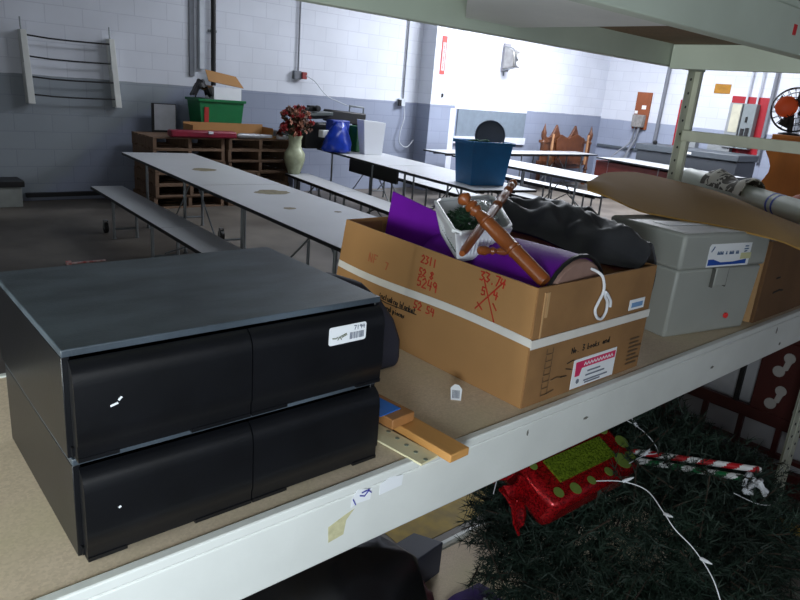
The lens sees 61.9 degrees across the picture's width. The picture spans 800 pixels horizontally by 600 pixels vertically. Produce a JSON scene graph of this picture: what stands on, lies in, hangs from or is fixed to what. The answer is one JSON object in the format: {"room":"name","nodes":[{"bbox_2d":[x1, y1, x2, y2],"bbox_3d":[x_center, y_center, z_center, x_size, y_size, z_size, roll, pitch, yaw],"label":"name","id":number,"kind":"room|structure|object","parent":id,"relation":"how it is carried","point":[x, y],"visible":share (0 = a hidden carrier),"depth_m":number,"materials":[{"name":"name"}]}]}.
{"room":"storage warehouse","nodes":[
{"label":"storage warehouse","id":0,"kind":"room"},
{"bbox_2d":[0,0,610,200],"bbox_3d":[-2.136,-3.622,9.428,18.000,4.200,0.150,-10,23,-40],"label":"wall","id":1,"kind":"structure","parent":0,"point":[52,144],"depth_m":9.02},
{"bbox_2d":[25,191,99,197],"bbox_3d":[-4.066,-1.339,8.400,1.150,0.050,0.060,-10,23,-40],"label":"pipe","id":2,"kind":"object","parent":1,"relation":"attached to","point":[70,193],"visible":0.64,"depth_m":8.25,"materials":[{"name":"black metal"}]},
{"bbox_2d":[17,16,121,107],"bbox_3d":[-3.898,-2.796,7.930,1.085,0.930,0.130,-10,23,-40],"label":"wall rack","id":3,"kind":"object","parent":1,"relation":"attached to","point":[22,34],"visible":1,"depth_m":7.83,"materials":[{"name":"grey metal"}]},
{"bbox_2d":[188,0,194,75],"bbox_3d":[-2.682,-4.239,8.560,0.070,2.600,0.023,-10,23,-40],"label":"duct","id":4,"kind":"object","parent":1,"relation":"attached to","point":[190,2],"visible":1,"depth_m":8.80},
{"bbox_2d":[197,0,203,68],"bbox_3d":[-2.571,-4.296,8.605,0.070,2.500,0.065,-10,23,-40],"label":"duct","id":5,"kind":"object","parent":1,"relation":"attached to","point":[200,3],"visible":1,"depth_m":8.81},
{"bbox_2d":[208,0,216,85],"bbox_3d":[-2.447,-4.220,8.732,0.110,2.700,0.089,-10,23,-40],"label":"pipe","id":6,"kind":"object","parent":1,"relation":"attached to","point":[213,30],"visible":0.93,"depth_m":8.92,"materials":[{"name":"black metal"}]},
{"bbox_2d":[292,1,306,79],"bbox_3d":[-1.393,-4.490,9.585,0.200,2.520,0.095,-10,23,-40],"label":"conduit","id":7,"kind":"object","parent":1,"relation":"attached to","point":[297,74],"visible":1,"depth_m":9.88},
{"bbox_2d":[397,21,409,105],"bbox_3d":[0.133,-4.635,10.939,0.160,2.800,0.075,-10,23,-40],"label":"conduit","id":8,"kind":"object","parent":1,"relation":"attached to","point":[400,102],"visible":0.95,"depth_m":11.26,"materials":[{"name":"grey metal"}]},
{"bbox_2d":[410,24,458,189],"bbox_3d":[0.649,-4.021,11.473,0.500,4.200,0.340,-10,23,-40],"label":"pillar","id":9,"kind":"structure","parent":1,"relation":"attached to","point":[433,110],"depth_m":11.49,"materials":[{"name":"paint"}]},
{"bbox_2d":[439,36,447,73],"bbox_3d":[0.737,-4.130,11.261,0.110,0.610,0.012,-10,23,-40],"label":"vertical sign","id":10,"kind":"object","parent":1,"relation":"attached to","point":[445,38],"visible":1,"depth_m":11.26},
{"bbox_2d":[443,108,455,185],"bbox_3d":[0.882,-2.821,12.372,0.200,1.420,0.040,-10,23,-40],"label":"trim","id":11,"kind":"structure","parent":1,"relation":"attached to","point":[453,110],"depth_m":12.30,"materials":[{"name":"paint"}]},
{"bbox_2d":[453,136,524,144],"bbox_3d":[1.762,-3.120,13.051,2.080,0.130,0.050,-10,23,-40],"label":"trim","id":12,"kind":"structure","parent":1,"relation":"attached to","point":[518,141],"depth_m":13.43,"materials":[{"name":"paint"}]},
{"bbox_2d":[455,109,526,137],"bbox_3d":[1.794,-3.421,12.980,1.960,0.490,0.025,-10,23,-40],"label":"trim","id":13,"kind":"structure","parent":1,"relation":"attached to","point":[468,120],"depth_m":12.84,"materials":[{"name":"grey paint"}]},
{"bbox_2d":[455,30,535,112],"bbox_3d":[1.851,-4.355,12.671,2.060,1.480,0.015,-10,23,-40],"label":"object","id":14,"kind":"structure","parent":1,"relation":"attached to","point":[481,84],"depth_m":12.57,"materials":[{"name":"paint"}]},
{"bbox_2d":[500,43,522,75],"bbox_3d":[2.112,-4.516,12.554,0.229,0.580,0.399,-10,23,-40],"label":"emergency light","id":15,"kind":"object","parent":1,"relation":"attached to","point":[511,57],"visible":1,"depth_m":12.50,"materials":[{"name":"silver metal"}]},
{"bbox_2d":[0,181,799,599],"bbox_3d":[1.947,0.258,5.412,17.800,0.100,13.000,-10,23,-40],"label":"floor","id":16,"kind":"structure","parent":0,"point":[39,233],"depth_m":7.05,"materials":[{"name":"concrete"}]},
{"bbox_2d":[0,177,24,207],"bbox_3d":[-4.697,-1.224,7.607,0.690,0.300,0.350,-10,23,-40],"label":"crate","id":17,"kind":"object","parent":16,"relation":"on","point":[10,187],"visible":1,"depth_m":7.63,"materials":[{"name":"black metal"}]},
{"bbox_2d":[65,259,105,264],"bbox_3d":[-2.723,-0.337,5.790,0.325,0.026,0.041,-10,23,-40],"label":"scrap","id":18,"kind":"object","parent":16,"relation":"on","point":[66,262],"visible":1,"depth_m":5.77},
{"bbox_2d":[90,186,240,257],"bbox_3d":[-2.099,-0.523,5.884,0.320,0.430,3.366,-9,22,-37],"label":"bench","id":19,"kind":"object","parent":16,"relation":"on","point":[184,232],"visible":0.55,"depth_m":5.76,"materials":[{"name":"grey laminate"}]},
{"bbox_2d":[133,188,223,208],"bbox_3d":[-2.906,-1.350,8.769,0.930,0.145,0.700,-10,23,-40],"label":"wooden pallet","id":20,"kind":"object","parent":16,"relation":"on","point":[160,201],"visible":0.44,"depth_m":8.66,"materials":[{"name":"brown wood"}]},
{"bbox_2d":[135,178,212,197],"bbox_3d":[-2.873,-1.488,8.730,0.930,0.145,0.700,-10,23,-40],"label":"wooden pallet","id":21,"kind":"object","parent":20,"relation":"on","point":[156,191],"visible":0.43,"depth_m":8.50,"materials":[{"name":"brown wood"}]},
{"bbox_2d":[134,166,187,185],"bbox_3d":[-2.864,-1.629,8.692,0.930,0.145,0.700,-10,23,-40],"label":"wooden pallet","id":22,"kind":"object","parent":21,"relation":"on","point":[157,180],"visible":0.34,"depth_m":8.42,"materials":[{"name":"brown wood"}]},
{"bbox_2d":[134,160,225,173],"bbox_3d":[-2.849,-1.769,8.657,0.930,0.145,0.700,-10,23,-40],"label":"wooden pallet","id":23,"kind":"object","parent":22,"relation":"on","point":[137,164],"visible":0.09,"depth_m":8.42,"materials":[{"name":"brown wood"}]},
{"bbox_2d":[132,143,224,161],"bbox_3d":[-2.846,-1.901,8.589,0.930,0.145,0.700,-10,23,-39],"label":"wooden pallet","id":24,"kind":"object","parent":23,"relation":"on","point":[215,155],"visible":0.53,"depth_m":8.59,"materials":[{"name":"brown wood"}]},
{"bbox_2d":[131,131,224,149],"bbox_3d":[-2.838,-2.039,8.544,0.930,0.145,0.700,-10,23,-40],"label":"wooden pallet","id":25,"kind":"object","parent":24,"relation":"on","point":[146,139],"visible":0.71,"depth_m":8.40,"materials":[{"name":"brown wood"}]},
{"bbox_2d":[151,103,175,131],"bbox_3d":[-3.065,-2.365,8.665,0.320,0.360,0.028,-10,23,-40],"label":"leaning board","id":26,"kind":"object","parent":25,"relation":"on","point":[163,116],"visible":0.86,"depth_m":8.64,"materials":[{"name":"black metal"}]},
{"bbox_2d":[167,129,236,138],"bbox_3d":[-2.466,-2.079,8.360,0.860,0.085,0.157,-9,22,-38],"label":"case","id":27,"kind":"object","parent":25,"relation":"on","point":[170,132],"visible":1,"depth_m":8.29,"materials":[{"name":"plastic"}]},
{"bbox_2d":[121,152,375,273],"bbox_3d":[-1.348,-0.626,5.902,0.800,0.741,4.926,-8,22,-36],"label":"table","id":28,"kind":"object","parent":16,"relation":"on","point":[320,220],"visible":0.68,"depth_m":5.52,"materials":[{"name":"grey laminate"}]},
{"bbox_2d":[232,130,300,189],"bbox_3d":[-1.978,-2.056,9.961,1.200,0.930,0.145,-10,23,-40],"label":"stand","id":29,"kind":"object","parent":16,"relation":"on","point":[274,131],"visible":0.02,"depth_m":9.94,"materials":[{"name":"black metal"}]},
{"bbox_2d":[285,173,390,216],"bbox_3d":[-0.653,-1.108,8.149,0.340,0.430,3.096,-6,21,-32],"label":"bench","id":30,"kind":"object","parent":16,"relation":"on","point":[379,205],"visible":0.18,"depth_m":8.08,"materials":[{"name":"grey laminate"}]},
{"bbox_2d":[284,134,304,173],"bbox_3d":[-1.448,-1.997,9.166,0.288,0.520,0.288,-10,23,-40],"label":"vase","id":31,"kind":"object","parent":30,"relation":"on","point":[294,156],"visible":0.98,"depth_m":9.07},
{"bbox_2d":[276,104,314,136],"bbox_3d":[-1.411,-2.425,9.031,0.547,0.450,0.405,-10,23,-40],"label":"flower bouquet","id":32,"kind":"object","parent":31,"relation":"in","point":[296,122],"visible":0.98,"depth_m":8.97,"materials":[{"name":"plant"}]},
{"bbox_2d":[0,0,799,599],"bbox_3d":[-0.016,-0.095,1.469,3.883,2.600,0.768,-10,23,-40],"label":"shelving unit","id":33,"kind":"object","parent":16,"relation":"on","point":[239,553],"depth_m":1.37,"materials":[{"name":"metal"}]},
{"bbox_2d":[0,247,384,561],"bbox_3d":[-0.340,0.118,1.112,0.492,0.294,0.391,-10,23,-40],"label":"storage drawers","id":34,"kind":"object","parent":33,"relation":"on","point":[105,505],"depth_m":0.96,"materials":[{"name":"black plastic"}]},
{"bbox_2d":[110,396,121,406],"bbox_3d":[-0.353,0.126,0.830,0.016,0.012,0.001,-10,23,-40],"label":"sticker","id":35,"kind":"object","parent":34,"relation":"attached to","point":[115,401],"depth_m":0.83,"materials":[{"name":"white paper"}]},
{"bbox_2d":[241,535,426,599],"bbox_3d":[-0.295,0.764,1.532,0.746,0.726,0.658,-10,23,-40],"label":"bag","id":36,"kind":"object","parent":33,"relation":"on","point":[377,568],"visible":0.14,"depth_m":1.40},
{"bbox_2d":[325,272,399,369],"bbox_3d":[-0.097,0.049,1.473,0.244,0.247,0.045,-10,23,-40],"label":"cloth bag","id":37,"kind":"object","parent":33,"relation":"on","point":[391,344],"visible":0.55,"depth_m":1.52,"materials":[{"name":"fabric"}]},
{"bbox_2d":[353,489,371,504],"bbox_3d":[-0.062,0.327,1.106,0.040,0.022,0.001,-10,23,-40],"label":"print","id":38,"kind":"object","parent":33,"relation":"attached to","point":[360,496],"depth_m":1.11},
{"bbox_2d":[379,394,413,428],"bbox_3d":[-0.058,0.204,1.305,0.170,0.022,0.069,20,23,40],"label":"wood block","id":39,"kind":"object","parent":33,"relation":"on","point":[392,415],"visible":0.48,"depth_m":1.26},
{"bbox_2d":[396,533,442,582],"bbox_3d":[-0.037,0.903,2.165,0.108,0.126,0.420,20,23,40],"label":"box","id":40,"kind":"object","parent":33,"relation":"on","point":[428,551],"visible":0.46,"depth_m":2.24,"materials":[{"name":"cardboard"}]},
{"bbox_2d":[423,581,433,599],"bbox_3d":[0.029,0.898,2.033,0.174,0.221,0.146,-10,23,-40],"label":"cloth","id":41,"kind":"object","parent":33,"relation":"on","point":[429,593],"visible":0.08,"depth_m":2.04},
{"bbox_2d":[451,384,461,400],"bbox_3d":[0.121,0.198,1.435,0.025,0.024,0.030,5,17,1],"label":"price tag","id":42,"kind":"object","parent":33,"relation":"on","point":[456,390],"visible":1,"depth_m":1.43,"materials":[{"name":"white paper"}]},
{"bbox_2d":[448,583,501,599],"bbox_3d":[0.255,0.980,2.045,0.320,0.096,0.305,-10,23,-40],"label":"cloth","id":43,"kind":"object","parent":33,"relation":"on","point":[467,594],"visible":0.73,"depth_m":2.13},
{"bbox_2d":[337,216,656,408],"bbox_3d":[0.214,-0.024,1.765,0.469,0.267,0.709,-10,23,-40],"label":"cardboard box","id":44,"kind":"object","parent":33,"relation":"on","point":[522,344],"visible":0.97,"depth_m":1.52,"materials":[{"name":"brown"}]},
{"bbox_2d":[385,191,460,246],"bbox_3d":[0.172,-0.143,1.799,0.400,0.226,0.485,-10,23,-40],"label":"folder","id":45,"kind":"object","parent":44,"relation":"in","point":[409,220],"visible":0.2,"depth_m":1.84,"materials":[{"name":"plastic"}]},
{"bbox_2d":[434,195,512,260],"bbox_3d":[0.175,-0.186,1.673,0.186,0.106,0.432,4,17,-3],"label":"plastic basket","id":46,"kind":"object","parent":44,"relation":"on","point":[457,238],"visible":0.6,"depth_m":1.60,"materials":[{"name":"plastic"}]},
{"bbox_2d":[444,207,486,251],"bbox_3d":[0.166,-0.191,1.652,0.134,0.078,0.336,4,17,-3],"label":"greenery","id":47,"kind":"object","parent":46,"relation":"in","point":[463,218],"visible":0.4,"depth_m":1.62,"materials":[{"name":"plant"}]},
{"bbox_2d":[459,179,516,256],"bbox_3d":[0.216,-0.206,1.573,0.025,0.111,0.515,11,18,17],"label":"spindle","id":48,"kind":"object","parent":46,"relation":"on","point":[501,199],"visible":0.95,"depth_m":1.56,"materials":[{"name":"brown wood"}]},
{"bbox_2d":[477,246,506,254],"bbox_3d":[0.246,-0.110,1.509,0.156,0.024,0.022,0,18,-17],"label":"spindle","id":49,"kind":"object","parent":44,"relation":"in","point":[481,250],"visible":0.45,"depth_m":1.49,"materials":[{"name":"brown wood"}]},
{"bbox_2d":[423,234,603,287],"bbox_3d":[0.236,-0.032,1.628,0.288,0.269,0.475,-10,23,-40],"label":"roll","id":50,"kind":"object","parent":44,"relation":"in","point":[562,266],"visible":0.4,"depth_m":1.46,"materials":[{"name":"fabric"}]},
{"bbox_2d":[458,192,549,286],"bbox_3d":[0.218,-0.133,1.426,0.034,0.157,0.256,-12,24,-44],"label":"spindle","id":51,"kind":"object","parent":50,"relation":"on","point":[486,221],"visible":1,"depth_m":1.41,"materials":[{"name":"brown wood"}]},
{"bbox_2d":[496,196,656,289],"bbox_3d":[0.483,-0.200,1.966,0.305,0.190,0.696,-10,23,-40],"label":"garbage bag","id":52,"kind":"object","parent":44,"relation":"on","point":[561,224],"visible":0.73,"depth_m":1.79,"materials":[{"name":"plastic"}]},
{"bbox_2d":[591,268,611,319],"bbox_3d":[0.426,-0.014,1.487,0.118,0.123,0.041,4,17,-5],"label":"cord","id":53,"kind":"object","parent":44,"relation":"hanging from","point":[607,297],"visible":0.93,"depth_m":1.48,"materials":[{"name":"fabric"}]},
{"bbox_2d":[631,300,642,307],"bbox_3d":[0.571,0.010,1.607,0.050,0.012,0.001,-10,23,-40],"label":"print","id":54,"kind":"object","parent":44,"relation":"on","point":[634,303],"depth_m":1.61},
{"bbox_2d":[453,394,799,599],"bbox_3d":[0.764,0.597,2.118,1.107,0.735,1.243,20,23,39],"label":"tree","id":55,"kind":"object","parent":33,"relation":"on","point":[731,531],"visible":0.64,"depth_m":1.85,"materials":[{"name":"plant"}]},
{"bbox_2d":[494,429,638,535],"bbox_3d":[0.431,0.452,1.851,0.503,0.184,0.259,-10,23,-40],"label":"decoration","id":56,"kind":"object","parent":55,"relation":"on","point":[551,488],"visible":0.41,"depth_m":1.75,"materials":[{"name":"plastic"}]},
{"bbox_2d":[627,418,657,463],"bbox_3d":[0.672,0.392,1.974,0.145,0.075,0.202,-3,19,-23],"label":"string","id":57,"kind":"object","parent":55,"relation":"attached to","point":[635,423],"visible":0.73,"depth_m":1.94,"materials":[{"name":"white plastic"}]},
{"bbox_2d":[596,477,720,599],"bbox_3d":[0.649,0.577,1.633,0.078,0.177,0.372,-10,23,-40],"label":"string","id":58,"kind":"object","parent":55,"relation":"attached to","point":[626,480],"visible":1,"depth_m":1.61,"materials":[{"name":"white plastic"}]},
{"bbox_2d":[637,457,745,480],"bbox_3d":[0.834,0.489,1.933,0.328,0.030,0.019,7,17,5],"label":"candy cane","id":59,"kind":"object","parent":55,"relation":"attached to","point":[722,473],"visible":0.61,"depth_m":1.92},
{"bbox_2d":[628,448,761,472],"bbox_3d":[0.859,0.468,1.946,0.383,0.027,0.019,6,17,4],"label":"candy cane","id":60,"kind":"object","parent":55,"relation":"attached to","point":[729,465],"visible":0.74,"depth_m":1.94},
{"bbox_2d":[741,472,768,496],"bbox_3d":[1.031,0.532,1.929,0.076,0.061,0.072,-10,23,-40],"label":"bow","id":61,"kind":"object","parent":55,"relation":"attached to","point":[758,483],"visible":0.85,"depth_m":1.92,"materials":[{"name":"fabric"}]},
{"bbox_2d":[611,214,769,336],"bbox_3d":[0.876,-0.088,2.076,0.390,0.312,0.289,-5,20,-29],"label":"file box","id":62,"kind":"object","parent":33,"relation":"on","point":[706,274],"visible":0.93,"depth_m":1.94,"materials":[{"name":"grey plastic"}]},
{"bbox_2d":[586,172,799,249],"bbox_3d":[1.024,-0.305,2.183,0.777,0.100,0.976,-10,23,-40],"label":"sheet","id":63,"kind":"object","parent":62,"relation":"on","point":[640,192],"visible":1,"depth_m":2.16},
{"bbox_2d":[742,224,799,322],"bbox_3d":[1.203,-0.148,2.429,0.553,0.270,0.436,-10,23,-40],"label":"cardboard box","id":64,"kind":"object","parent":33,"relation":"on","point":[776,288],"visible":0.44,"depth_m":2.18,"materials":[{"name":"brown"}]},
{"bbox_2d":[372,173,479,208],"bbox_3d":[0.351,-1.468,9.574,0.340,0.430,2.996,-7,21,-33],"label":"bench","id":65,"kind":"object","parent":16,"relation":"on","point":[428,185],"visible":0.25,"depth_m":9.38,"materials":[{"name":"grey laminate"}]},
{"bbox_2d":[317,148,536,213],"bbox_3d":[0.098,-1.378,8.700,0.860,0.740,3.826,-6,20,-31],"label":"table","id":66,"kind":"object","parent":16,"relation":"on","point":[441,175],"visible":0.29,"depth_m":8.32,"materials":[{"name":"grey laminate"}]},
{"bbox_2d":[301,122,325,147],"bbox_3d":[-1.199,-2.397,9.703,0.200,0.360,0.600,20,23,40],"label":"equipment case","id":67,"kind":"object","parent":66,"relation":"on","point":[311,139],"visible":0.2,"depth_m":9.54,"materials":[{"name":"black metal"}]},
{"bbox_2d":[303,111,332,118],"bbox_3d":[-1.221,-2.591,9.352,0.531,0.120,0.260,-10,23,-40],"label":"flat tray","id":68,"kind":"object","parent":67,"relation":"on","point":[321,114],"visible":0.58,"depth_m":9.33,"materials":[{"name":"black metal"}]},
{"bbox_2d":[305,105,320,111],"bbox_3d":[-1.214,-2.654,9.228,0.209,0.089,0.150,-10,23,-40],"label":"camera","id":69,"kind":"object","parent":68,"relation":"on","point":[313,108],"visible":0.87,"depth_m":9.21,"materials":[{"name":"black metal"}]},
{"bbox_2d":[321,122,351,152],"bbox_3d":[-0.882,-2.294,9.381,0.446,0.403,0.368,-10,23,-40],"label":"plastic bag","id":70,"kind":"object","parent":66,"relation":"on","point":[337,139],"visible":1,"depth_m":9.27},
{"bbox_2d":[326,119,349,132],"bbox_3d":[-0.896,-2.487,9.606,0.160,0.200,0.320,20,23,40],"label":"crate","id":71,"kind":"object","parent":66,"relation":"on","point":[329,122],"visible":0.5,"depth_m":9.51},
{"bbox_2d":[323,105,365,125],"bbox_3d":[-0.838,-2.592,9.984,0.666,0.644,0.200,-10,23,-40],"label":"tool case","id":72,"kind":"object","parent":66,"relation":"on","point":[352,117],"visible":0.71,"depth_m":9.88,"materials":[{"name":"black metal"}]},
{"bbox_2d":[349,125,358,151],"bbox_3d":[-0.652,-2.363,9.765,0.200,0.360,0.150,19,22,37],"label":"carton","id":73,"kind":"object","parent":66,"relation":"on","point":[353,129],"visible":0.6,"depth_m":9.69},
{"bbox_2d":[357,119,385,154],"bbox_3d":[-0.428,-2.328,9.548,0.345,0.470,0.281,-3,19,-25],"label":"bin","id":74,"kind":"object","parent":66,"relation":"on","point":[370,133],"visible":1,"depth_m":9.45,"materials":[{"name":"plastic"}]},
{"bbox_2d":[349,159,398,183],"bbox_3d":[-0.369,-1.739,8.999,0.040,0.170,1.213,-7,21,-34],"label":"board","id":75,"kind":"object","parent":66,"relation":"hanging from","point":[355,166],"visible":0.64,"depth_m":8.91,"materials":[{"name":"metal"}]},
{"bbox_2d":[453,138,515,185],"bbox_3d":[0.899,-1.511,7.327,0.562,0.464,0.392,-5,20,-29],"label":"storage tote","id":76,"kind":"object","parent":66,"relation":"on","point":[476,163],"visible":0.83,"depth_m":7.20,"materials":[{"name":"plastic"}]},
{"bbox_2d":[475,120,504,142],"bbox_3d":[0.987,-1.803,7.318,0.335,0.329,0.114,4,17,-2],"label":"lid","id":77,"kind":"object","parent":76,"relation":"in","point":[491,130],"visible":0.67,"depth_m":7.31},
{"bbox_2d":[385,491,484,542],"bbox_3d":[0.288,0.853,2.887,0.900,0.002,0.240,-10,23,-40],"label":"floor line","id":78,"kind":"structure","parent":16,"relation":"on","point":[439,521],"depth_m":2.70,"materials":[{"name":"yellow paint"}]},
{"bbox_2d":[449,186,552,199],"bbox_3d":[1.387,-1.400,9.647,0.300,0.430,2.496,-7,21,-34],"label":"bench","id":79,"kind":"object","parent":16,"relation":"on","point":[521,195],"visible":0.03,"depth_m":9.10,"materials":[{"name":"grey laminate"}]},
{"bbox_2d":[423,149,597,193],"bbox_3d":[2.192,-2.412,12.574,4.346,0.740,0.560,-10,23,-40],"label":"table","id":80,"kind":"object","parent":16,"relation":"on","point":[448,152],"visible":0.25,"depth_m":12.82,"materials":[{"name":"grey laminate"}]},
{"bbox_2d":[452,155,602,215],"bbox_3d":[1.941,-1.603,9.928,0.800,0.740,2.796,-8,21,-35],"label":"table","id":81,"kind":"object","parent":16,"relation":"on","point":[563,174],"visible":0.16,"depth_m":9.44,"materials":[{"name":"grey laminate"}]},
{"bbox_2d":[497,174,606,206],"bbox_3d":[2.294,-1.652,10.704,0.300,0.430,2.346,-8,21,-35],"label":"bench","id":82,"kind":"object","parent":16,"relation":"on","point":[582,193],"visible":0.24,"depth_m":10.37,"materials":[{"name":"grey laminate"}]},
{"bbox_2d":[535,123,592,184],"bbox_3d":[3.506,-3.057,14.123,1.795,1.260,0.179,-10,23,-40],"label":"headboard","id":83,"kind":"object","parent":16,"relation":"on","point":[555,141],"visible":0.88,"depth_m":14.03,"materials":[{"name":"brown wood"}]},
{"bbox_2d":[594,160,667,177],"bbox_3d":[4.649,-2.074,12.294,0.671,0.675,2.684,-6,20,-31],"label":"chest","id":84,"kind":"object","parent":16,"relation":"on","point":[601,165],"visible":0.11,"depth_m":12.58,"materials":[{"name":"red wood"}]},
{"bbox_2d":[596,157,746,178],"bbox_3d":[4.787,-2.062,12.187,0.850,0.740,2.646,-5,20,-28],"label":"table","id":85,"kind":"object","parent":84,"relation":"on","point":[640,163],"visible":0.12,"depth_m":12.39,"materials":[{"name":"grey laminate"}]},
{"bbox_2d":[635,143,758,179],"bbox_3d":[5.588,-2.378,12.879,0.868,1.060,2.030,-10,23,-40],"label":"countertop","id":86,"kind":"structure","parent":16,"relation":"on","point":[736,164],"depth_m":12.28,"materials":[{"name":"grey laminate"}]},
{"bbox_2d":[648,341,799,500],"bbox_3d":[1.647,0.453,3.169,0.035,0.780,1.400,-10,23,-40],"label":"slatted panel","id":87,"kind":"object","parent":16,"relation":"on","point":[776,390],"visible":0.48,"depth_m":3.08,"materials":[{"name":"red wood"}]},
{"bbox_2d":[678,358,799,474],"bbox_3d":[1.689,0.407,3.294,0.120,0.840,1.650,-10,23,-40],"label":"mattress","id":88,"kind":"object","parent":16,"relation":"on","point":[726,384],"visible":0.02,"depth_m":3.25,"materials":[{"name":"fabric"}]},
{"bbox_2d":[679,72,799,516],"bbox_3d":[2.414,-0.534,3.545,2.551,2.600,0.733,-10,23,-40],"label":"shelving unit","id":89,"kind":"object","parent":16,"relation":"on","point":[797,432],"visible":0.12,"depth_m":2.82,"materials":[{"name":"white metal"}]},
{"bbox_3d":[1.677,-0.306,3.150,0.650,0.220,0.460,-10,23,-40],"label":"carton","id":90,"kind":"object","parent":89,"relation":"on","visible":0},
{"bbox_2d":[681,168,799,223],"bbox_3d":[1.670,-0.490,3.163,0.097,0.125,1.251,3,17,-6],"label":"roll","id":91,"kind":"object","parent":90,"relation":"on","point":[786,207],"visible":0.81,"depth_m":3.02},
{"bbox_2d":[700,169,765,195],"bbox_3d":[1.659,-0.591,3.327,0.130,0.096,0.376,3,17,-6],"label":"patterned bag","id":92,"kind":"object","parent":91,"relation":"on","point":[721,179],"visible":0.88,"depth_m":3.31,"materials":[{"name":"fabric"}]},
{"bbox_2d":[762,134,799,196],"bbox_3d":[3.232,-0.431,5.168,0.460,1.572,0.972,-10,23,-40],"label":"oak hutch","id":93,"kind":"object","parent":16,"relation":"on","point":[783,175],"visible":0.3,"depth_m":5.07,"materials":[{"name":"wood"}]},
{"bbox_2d":[770,87,799,135],"bbox_3d":[3.018,-1.442,5.099,0.330,0.354,0.161,9,18,12],"label":"desk fan","id":94,"kind":"object","parent":93,"relation":"on","point":[785,107],"visible":0.98,"depth_m":5.08,"materials":[{"name":"black metal"}]},
{"bbox_3d":[-2.153,-1.479,9.390,0.930,0.145,0.700,-10,23,-40],"label":"wooden pallet","id":95,"kind":"object","parent":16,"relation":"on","visible":0},
{"bbox_3d":[-2.141,-1.617,9.343,0.930,0.145,0.700,-10,23,-39],"label":"wooden pallet","id":96,"kind":"object","parent":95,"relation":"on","visible":0},
{"bbox_2d":[248,172,287,182],"bbox_3d":[-2.147,-1.757,9.302,0.930,0.145,0.700,-10,23,-40],"label":"wooden pallet","id":97,"kind":"object","parent":96,"relation":"on","point":[278,177],"visible":0.22,"depth_m":9.40,"materials":[{"name":"brown wood"}]},
{"bbox_2d":[226,161,287,171],"bbox_3d":[-2.114,-1.897,9.270,0.930,0.145,0.700,-10,23,-40],"label":"wooden pallet","id":98,"kind":"object","parent":97,"relation":"on","point":[280,166],"visible":0.26,"depth_m":9.23,"materials":[{"name":"brown wood"}]},
{"bbox_2d":[225,148,284,161],"bbox_3d":[-2.109,-2.030,9.207,0.930,0.145,0.700,-10,23,-40],"label":"wooden pallet","id":99,"kind":"object","parent":98,"relation":"on","point":[239,155],"visible":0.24,"depth_m":9.08,"materials":[{"name":"brown wood"}]},
{"bbox_2d":[224,137,288,150],"bbox_3d":[-2.088,-2.174,9.184,0.930,0.145,0.700,-10,23,-40],"label":"wooden pallet","id":100,"kind":"object","parent":99,"relation":"on","point":[276,144],"visible":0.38,"depth_m":9.12,"materials":[{"name":"brown wood"}]},
{"bbox_2d":[185,96,245,123],"bbox_3d":[-2.480,-2.467,8.983,0.680,0.464,0.420,-10,23,-40],"label":"storage tote","id":101,"kind":"object","parent":100,"relation":"on","point":[201,109],"visible":0.67,"depth_m":8.80,"materials":[{"name":"plastic"}]},
{"bbox_2d":[190,78,211,97],"bbox_3d":[-2.596,-2.763,8.702,0.241,0.237,0.209,-10,23,-40],"label":"bag","id":102,"kind":"object","parent":101,"relation":"in","point":[200,83],"visible":0.97,"depth_m":8.64,"materials":[{"name":"fabric"}]},
{"bbox_2d":[201,69,243,100],"bbox_3d":[-2.408,-2.774,8.928,0.560,0.560,0.280,-10,23,-40],"label":"carton","id":103,"kind":"object","parent":101,"relation":"in","point":[219,93],"visible":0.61,"depth_m":8.84,"materials":[{"name":"cardboard"}]},
{"bbox_2d":[183,121,275,138],"bbox_3d":[-2.249,-2.236,8.805,1.220,0.170,0.300,-10,23,-40],"label":"tray","id":104,"kind":"object","parent":100,"relation":"on","point":[238,128],"visible":0.49,"depth_m":8.95,"materials":[{"name":"cardboard"}]},
{"bbox_2d":[237,133,271,137],"bbox_3d":[-1.930,-2.174,8.847,0.501,0.070,0.075,-10,23,-40],"label":"tube","id":105,"kind":"object","parent":100,"relation":"on","point":[240,135],"visible":0.94,"depth_m":8.79,"materials":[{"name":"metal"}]},
{"bbox_2d":[591,57,799,180],"bbox_3d":[8.919,-2.993,10.510,0.150,4.200,13.000,-10,23,-40],"label":"wall","id":106,"kind":"structure","parent":0,"point":[626,78],"depth_m":14.06,"materials":[{"name":"paint"}]},
{"bbox_2d":[597,143,637,150],"bbox_3d":[4.994,-3.400,14.911,0.048,0.050,1.350,-10,23,-40],"label":"wall rail","id":107,"kind":"object","parent":106,"relation":"attached to","point":[598,144],"visible":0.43,"depth_m":15.06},
{"bbox_2d":[610,92,652,157],"bbox_3d":[4.996,-3.747,14.593,0.736,1.560,0.303,8,18,10],"label":"board","id":108,"kind":"object","parent":106,"relation":"attached to","point":[640,117],"visible":0.85,"depth_m":14.45,"materials":[{"name":"brown wood"}]},
{"bbox_2d":[652,67,671,142],"bbox_3d":[5.597,-4.762,13.874,0.076,3.401,0.140,-10,23,-40],"label":"pipe","id":109,"kind":"object","parent":106,"relation":"attached to","point":[665,88],"visible":0.48,"depth_m":14.05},
{"bbox_2d":[714,84,731,93],"bbox_3d":[6.364,-4.165,13.159,0.010,0.180,0.320,-10,23,-40],"label":"warning sign","id":110,"kind":"object","parent":106,"relation":"attached to","point":[719,88],"visible":1,"depth_m":13.15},
{"bbox_2d":[707,72,769,154],"bbox_3d":[6.627,-4.390,12.641,0.213,3.200,0.930,-10,23,-40],"label":"electrical panel","id":111,"kind":"object","parent":106,"relation":"attached to","point":[746,115],"visible":0.69,"depth_m":12.78,"materials":[{"name":"red metal"}]},
{"bbox_2d":[755,73,779,162],"bbox_3d":[6.995,-4.209,12.336,0.067,3.300,0.070,-10,23,-40],"label":"pipe","id":112,"kind":"object","parent":106,"relation":"attached to","point":[777,75],"visible":0.43,"depth_m":12.51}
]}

